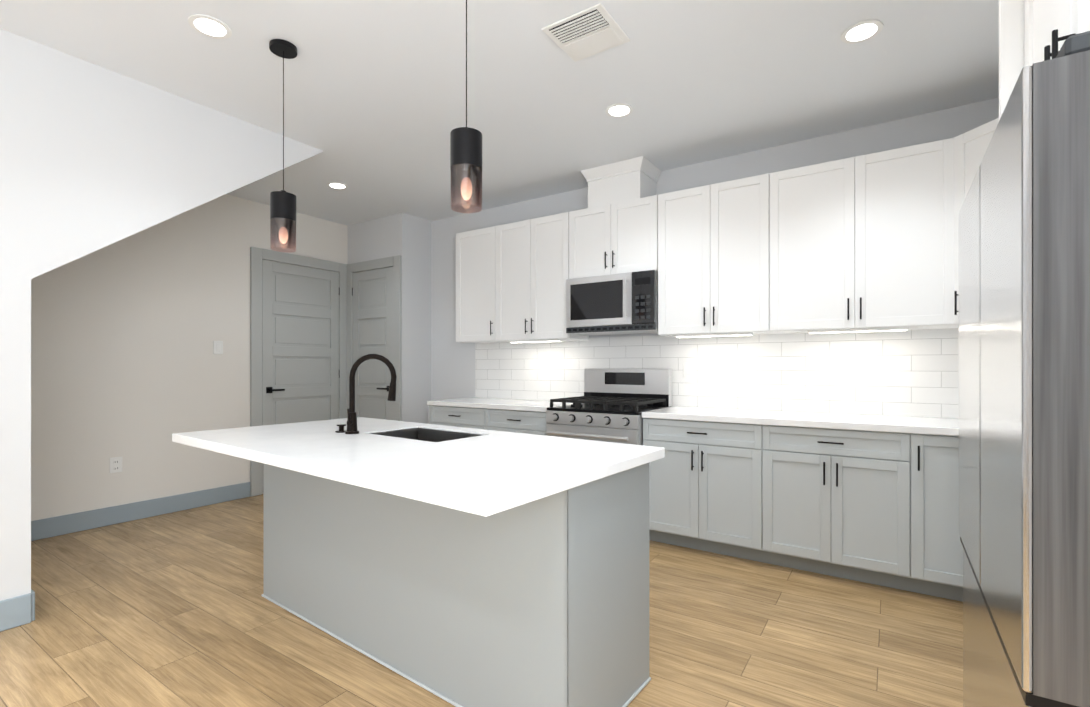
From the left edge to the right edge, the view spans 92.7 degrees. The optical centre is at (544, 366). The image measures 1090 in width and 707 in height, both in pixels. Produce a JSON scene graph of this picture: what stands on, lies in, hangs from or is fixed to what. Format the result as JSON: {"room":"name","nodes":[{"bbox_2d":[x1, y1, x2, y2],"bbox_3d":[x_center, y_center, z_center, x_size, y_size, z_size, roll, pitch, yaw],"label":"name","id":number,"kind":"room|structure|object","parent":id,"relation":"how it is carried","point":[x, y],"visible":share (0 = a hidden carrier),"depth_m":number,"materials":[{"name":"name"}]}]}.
{"room":"kitchen","nodes":[
{"label":"kitchen","id":0,"kind":"room"},
{"bbox_2d":[0,29,322,600],"bbox_3d":[-4.039,-0.170,1.597,1.600,2.800,6.340,0,0,34],"label":"wall","id":1,"kind":"structure","parent":0,"point":[93,157],"depth_m":2.62,"materials":[{"name":"white paint"}]},
{"bbox_2d":[0,590,34,631],"bbox_3d":[-3.772,1.159,0.545,0.019,0.140,4.725,0,0,34],"label":"baseboard","id":2,"kind":"structure","parent":1,"relation":"attached to","point":[17,611],"depth_m":2.45,"materials":[{"name":"grey wood"}]},
{"bbox_2d":[31,194,347,520],"bbox_3d":[-4.416,-0.170,2.582,0.120,2.800,7.800,0,0,34],"label":"wall","id":3,"kind":"structure","parent":0,"point":[131,369],"depth_m":4.24,"materials":[{"name":"white paint"}]},
{"bbox_2d":[110,457,121,472],"bbox_3d":[-3.352,0.770,4.059,0.008,0.120,0.080,0,0,34],"label":"electrical outlet","id":4,"kind":"object","parent":3,"relation":"attached to","point":[115,464],"visible":1,"depth_m":4.05,"materials":[{"name":"white plastic"}]},
{"bbox_2d":[31,482,249,540],"bbox_3d":[-3.292,1.161,4.146,0.015,0.140,1.830,0,0,34],"label":"baseboard","id":5,"kind":"structure","parent":3,"relation":"attached to","point":[66,524],"depth_m":4.14,"materials":[{"name":"grey wood"}]},
{"bbox_2d":[213,341,222,353],"bbox_3d":[-2.941,-0.169,4.675,0.009,0.120,0.080,0,0,34],"label":"switch plate","id":6,"kind":"object","parent":3,"relation":"attached to","point":[217,347],"visible":1,"depth_m":4.67,"materials":[{"name":"white plastic"}]},
{"bbox_2d":[262,260,339,492],"bbox_3d":[-2.464,0.098,5.322,0.082,2.243,0.836,0,0,34],"label":"door","id":7,"kind":"structure","parent":3,"relation":"in","point":[300,346],"depth_m":5.30,"materials":[{"name":"grey wood"}]},
{"bbox_2d":[250,247,401,496],"bbox_3d":[-2.124,0.050,5.103,0.893,2.358,1.058,0,0,34],"label":"door frame","id":8,"kind":"structure","parent":3,"relation":"attached to","point":[257,255],"depth_m":5.29,"materials":[{"name":"grey wood"}]},
{"bbox_2d":[348,212,409,421],"bbox_3d":[-1.850,-0.169,5.619,1.020,2.800,0.100,0,0,34],"label":"wall","id":9,"kind":"structure","parent":0,"point":[383,237],"depth_m":5.37,"materials":[{"name":"white paint"}]},
{"bbox_2d":[352,267,392,419],"bbox_3d":[-1.849,0.098,5.506,0.674,2.243,0.082,0,0,34],"label":"door","id":10,"kind":"structure","parent":9,"relation":"in","point":[372,292],"depth_m":5.52,"materials":[{"name":"grey wood"}]},
{"bbox_2d":[410,215,430,423],"bbox_3d":[-1.365,-0.169,5.535,0.120,2.800,0.300,0,0,34],"label":"wall","id":11,"kind":"structure","parent":0,"point":[420,312],"depth_m":5.50,"materials":[{"name":"white paint"}]},
{"bbox_2d":[0,494,962,706],"bbox_3d":[-1.676,1.260,1.175,6.600,0.060,8.500,0,0,34],"label":"floor","id":12,"kind":"structure","parent":0,"point":[174,609],"depth_m":2.36,"materials":[{"name":"brown wood"}]},
{"bbox_2d":[259,462,650,706],"bbox_3d":[-0.544,0.793,2.409,1.986,0.868,0.592,0,0,37],"label":"kitchen island","id":13,"kind":"object","parent":12,"relation":"on","point":[462,566],"depth_m":1.89,"materials":[{"name":"grey wood"}]},
{"bbox_2d":[172,418,664,517],"bbox_3d":[-0.648,0.338,2.246,2.040,0.040,1.010,0,0,37],"label":"island countertop","id":14,"kind":"structure","parent":13,"relation":"on","point":[486,473],"depth_m":1.82,"materials":[{"name":"white stone"}]},
{"bbox_2d":[335,424,346,432],"bbox_3d":[-0.985,0.300,2.514,0.055,0.036,0.056,0,0,37],"label":"soap dispenser","id":15,"kind":"object","parent":14,"relation":"on","point":[341,426],"depth_m":2.50,"materials":[{"name":"black"}]},
{"bbox_2d":[372,426,467,441],"bbox_3d":[-0.563,0.457,2.458,0.544,0.266,0.354,0,0,37],"label":"sink","id":16,"kind":"object","parent":14,"relation":"in","point":[413,431],"depth_m":2.65,"materials":[{"name":"black metal"}]},
{"bbox_2d":[429,406,490,429],"bbox_3d":[-0.588,0.792,4.817,0.726,0.873,0.627,0,0,34],"label":"base cabinet","id":17,"kind":"object","parent":12,"relation":"on","point":[457,416],"depth_m":4.55,"materials":[{"name":"grey wood"}]},
{"bbox_2d":[491,410,546,435],"bbox_3d":[-0.086,0.792,4.482,0.712,0.873,0.627,0,0,34],"label":"base cabinet","id":18,"kind":"object","parent":12,"relation":"on","point":[517,421],"depth_m":4.19,"materials":[{"name":"grey wood"}]},
{"bbox_2d":[427,398,572,413],"bbox_3d":[-0.348,0.335,4.645,1.328,0.039,0.647,0,0,34],"label":"countertop","id":19,"kind":"structure","parent":18,"relation":"on","point":[475,403],"depth_m":4.49,"materials":[{"name":"white stone"}]},
{"bbox_2d":[546,369,671,444],"bbox_3d":[0.487,0.624,4.007,0.756,1.207,0.738,0,0,34],"label":"range","id":20,"kind":"object","parent":12,"relation":"on","point":[611,405],"visible":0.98,"depth_m":3.92,"materials":[{"name":"silver metal"}]},
{"bbox_2d":[643,418,774,564],"bbox_3d":[1.197,0.792,3.627,0.836,0.873,0.627,0,0,34],"label":"base cabinet","id":21,"kind":"object","parent":12,"relation":"on","point":[712,490],"depth_m":3.34,"materials":[{"name":"grey wood"}]},
{"bbox_2d":[775,426,926,594],"bbox_3d":[1.804,0.792,3.222,0.856,0.873,0.627,0,0,34],"label":"base cabinet","id":22,"kind":"object","parent":12,"relation":"on","point":[850,504],"depth_m":2.91,"materials":[{"name":"grey wood"}]},
{"bbox_2d":[642,406,958,437],"bbox_3d":[1.828,0.335,3.194,2.364,0.039,0.647,0,0,34],"label":"countertop","id":23,"kind":"structure","parent":22,"relation":"on","point":[881,423],"depth_m":3.14,"materials":[{"name":"white stone"}]},
{"bbox_2d":[927,434,958,600],"bbox_3d":[2.213,0.792,2.949,0.358,0.873,0.627,0,0,34],"label":"base cabinet","id":24,"kind":"object","parent":12,"relation":"on","point":[942,453],"depth_m":2.69,"materials":[{"name":"grey wood"}]},
{"bbox_2d":[959,534,962,601],"bbox_3d":[2.168,0.791,2.138,0.627,0.873,0.723,0,0,34],"label":"base cabinet","id":25,"kind":"object","parent":12,"relation":"on","point":[960,545],"depth_m":2.65,"materials":[{"name":"grey wood"}]},
{"bbox_2d":[999,0,1023,119],"bbox_3d":[1.607,-0.021,1.333,0.667,2.498,0.034,0,0,34],"label":"end panel","id":26,"kind":"object","parent":12,"relation":"on","point":[1011,39],"depth_m":1.49,"materials":[{"name":"white wood"}]},
{"bbox_2d":[959,31,1089,706],"bbox_3d":[1.290,0.367,0.970,0.737,1.719,0.910,0,0,34],"label":"fridge","id":27,"kind":"object","parent":12,"relation":"on","point":[1024,372],"visible":1,"depth_m":0.79,"materials":[{"name":"metal"}]},
{"bbox_2d":[0,0,998,225],"bbox_3d":[-1.676,-1.600,1.176,6.600,0.060,8.500,0,0,34],"label":"ceiling","id":28,"kind":"structure","parent":0,"point":[375,101],"depth_m":2.81,"materials":[{"name":"white paint"}]},
{"bbox_2d":[188,14,231,38],"bbox_3d":[-1.545,-1.565,2.399,0.169,0.006,0.169,0,0,-11],"label":"recessed light","id":29,"kind":"object","parent":28,"relation":"in","point":[215,28],"depth_m":2.39,"materials":[{"name":"white plastic"}]},
{"bbox_2d":[269,39,296,252],"bbox_3d":[-1.283,-1.069,2.548,0.124,0.998,0.124,0,0,34],"label":"pendant light","id":30,"kind":"object","parent":28,"relation":"hanging from","point":[283,216],"visible":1,"depth_m":2.51,"materials":[{"name":"black metal"}]},
{"bbox_2d":[327,182,347,188],"bbox_3d":[-1.800,-1.565,4.504,0.169,0.006,0.169,0,0,-11],"label":"recessed light","id":31,"kind":"object","parent":28,"relation":"in","point":[336,185],"depth_m":4.49,"materials":[{"name":"white plastic"}]},
{"bbox_2d":[450,0,481,212],"bbox_3d":[-0.285,-1.069,1.883,0.124,0.998,0.124,0,0,34],"label":"pendant light","id":32,"kind":"object","parent":28,"relation":"hanging from","point":[466,160],"visible":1,"depth_m":1.84,"materials":[{"name":"black metal"}]},
{"bbox_2d":[541,3,629,61],"bbox_3d":[0.197,-1.561,2.451,0.310,0.014,0.310,0,0,34],"label":"ceiling vent","id":33,"kind":"object","parent":28,"relation":"in","point":[589,31],"visible":1,"depth_m":2.43,"materials":[{"name":"white plastic"}]},
{"bbox_2d":[605,103,632,117],"bbox_3d":[0.455,-1.565,3.181,0.169,0.006,0.169,0,0,-11],"label":"recessed light","id":34,"kind":"object","parent":28,"relation":"in","point":[617,110],"depth_m":3.17,"materials":[{"name":"white plastic"}]},
{"bbox_2d":[841,20,882,43],"bbox_3d":[1.483,-1.565,2.434,0.169,0.006,0.169,0,0,-11],"label":"recessed light","id":35,"kind":"object","parent":28,"relation":"in","point":[862,31],"depth_m":2.43,"materials":[{"name":"white plastic"}]},
{"bbox_2d":[431,98,998,418],"bbox_3d":[0.915,-0.169,4.267,5.320,2.800,0.120,0,0,34],"label":"wall","id":36,"kind":"structure","parent":0,"point":[452,368],"depth_m":4.12,"materials":[{"name":"white paint"}]},
{"bbox_2d":[456,225,518,345],"bbox_3d":[-0.527,-0.749,4.945,0.548,1.040,0.347,0,0,34],"label":"upper cabinet","id":37,"kind":"object","parent":36,"relation":"attached to","point":[479,252],"depth_m":4.80,"materials":[{"name":"white wood"}]},
{"bbox_2d":[503,212,598,341],"bbox_3d":[-0.029,-0.749,4.613,0.883,1.040,0.347,0,0,34],"label":"upper cabinet","id":38,"kind":"object","parent":36,"relation":"attached to","point":[534,250],"depth_m":4.44,"materials":[{"name":"white wood"}]},
{"bbox_2d":[567,156,661,278],"bbox_3d":[0.608,-1.138,4.188,0.763,0.858,0.347,0,0,34],"label":"upper cabinet","id":39,"kind":"object","parent":36,"relation":"attached to","point":[618,231],"depth_m":4.03,"materials":[{"name":"white wood"}]},
{"bbox_2d":[566,270,657,334],"bbox_3d":[0.580,-0.487,4.146,0.756,0.436,0.446,0,0,34],"label":"microwave","id":40,"kind":"object","parent":39,"relation":"attached to","point":[620,303],"visible":1,"depth_m":3.98,"materials":[{"name":"silver metal"}]},
{"bbox_2d":[647,172,786,337],"bbox_3d":[1.246,-0.750,3.763,0.886,1.040,0.347,0,0,34],"label":"upper cabinet","id":41,"kind":"object","parent":36,"relation":"attached to","point":[718,272],"depth_m":3.59,"materials":[{"name":"white wood"}]},
{"bbox_2d":[779,160,870,333],"bbox_3d":[1.766,-0.750,3.416,0.597,1.040,0.347,0,0,34],"label":"upper cabinet","id":42,"kind":"object","parent":36,"relation":"attached to","point":[799,300],"depth_m":3.28,"materials":[{"name":"white wood"}]},
{"bbox_2d":[839,141,958,333],"bbox_3d":[2.151,-0.750,3.137,0.579,1.040,0.385,0,0,34],"label":"upper cabinet","id":43,"kind":"object","parent":36,"relation":"attached to","point":[889,199],"depth_m":3.05,"materials":[{"name":"white wood"}]},
{"bbox_2d":[939,118,998,325],"bbox_3d":[2.526,-0.750,2.732,0.689,1.040,0.642,0,0,34],"label":"upper cabinet","id":44,"kind":"object","parent":36,"relation":"attached to","point":[961,156],"depth_m":2.88,"materials":[{"name":"white wood"}]},
{"bbox_3d":[0.803,-0.171,-0.586,0.120,2.800,8.320,0,0,34],"label":"wall","id":45,"kind":"structure","parent":0,"visible":0},
{"bbox_2d":[1024,0,1089,66],"bbox_3d":[1.348,-0.895,0.931,0.652,0.750,0.919,0,0,34],"label":"upper cabinet","id":46,"kind":"object","parent":45,"relation":"attached to","point":[1051,27],"visible":0.31,"depth_m":1.26,"materials":[{"name":"white wood"}]}
]}

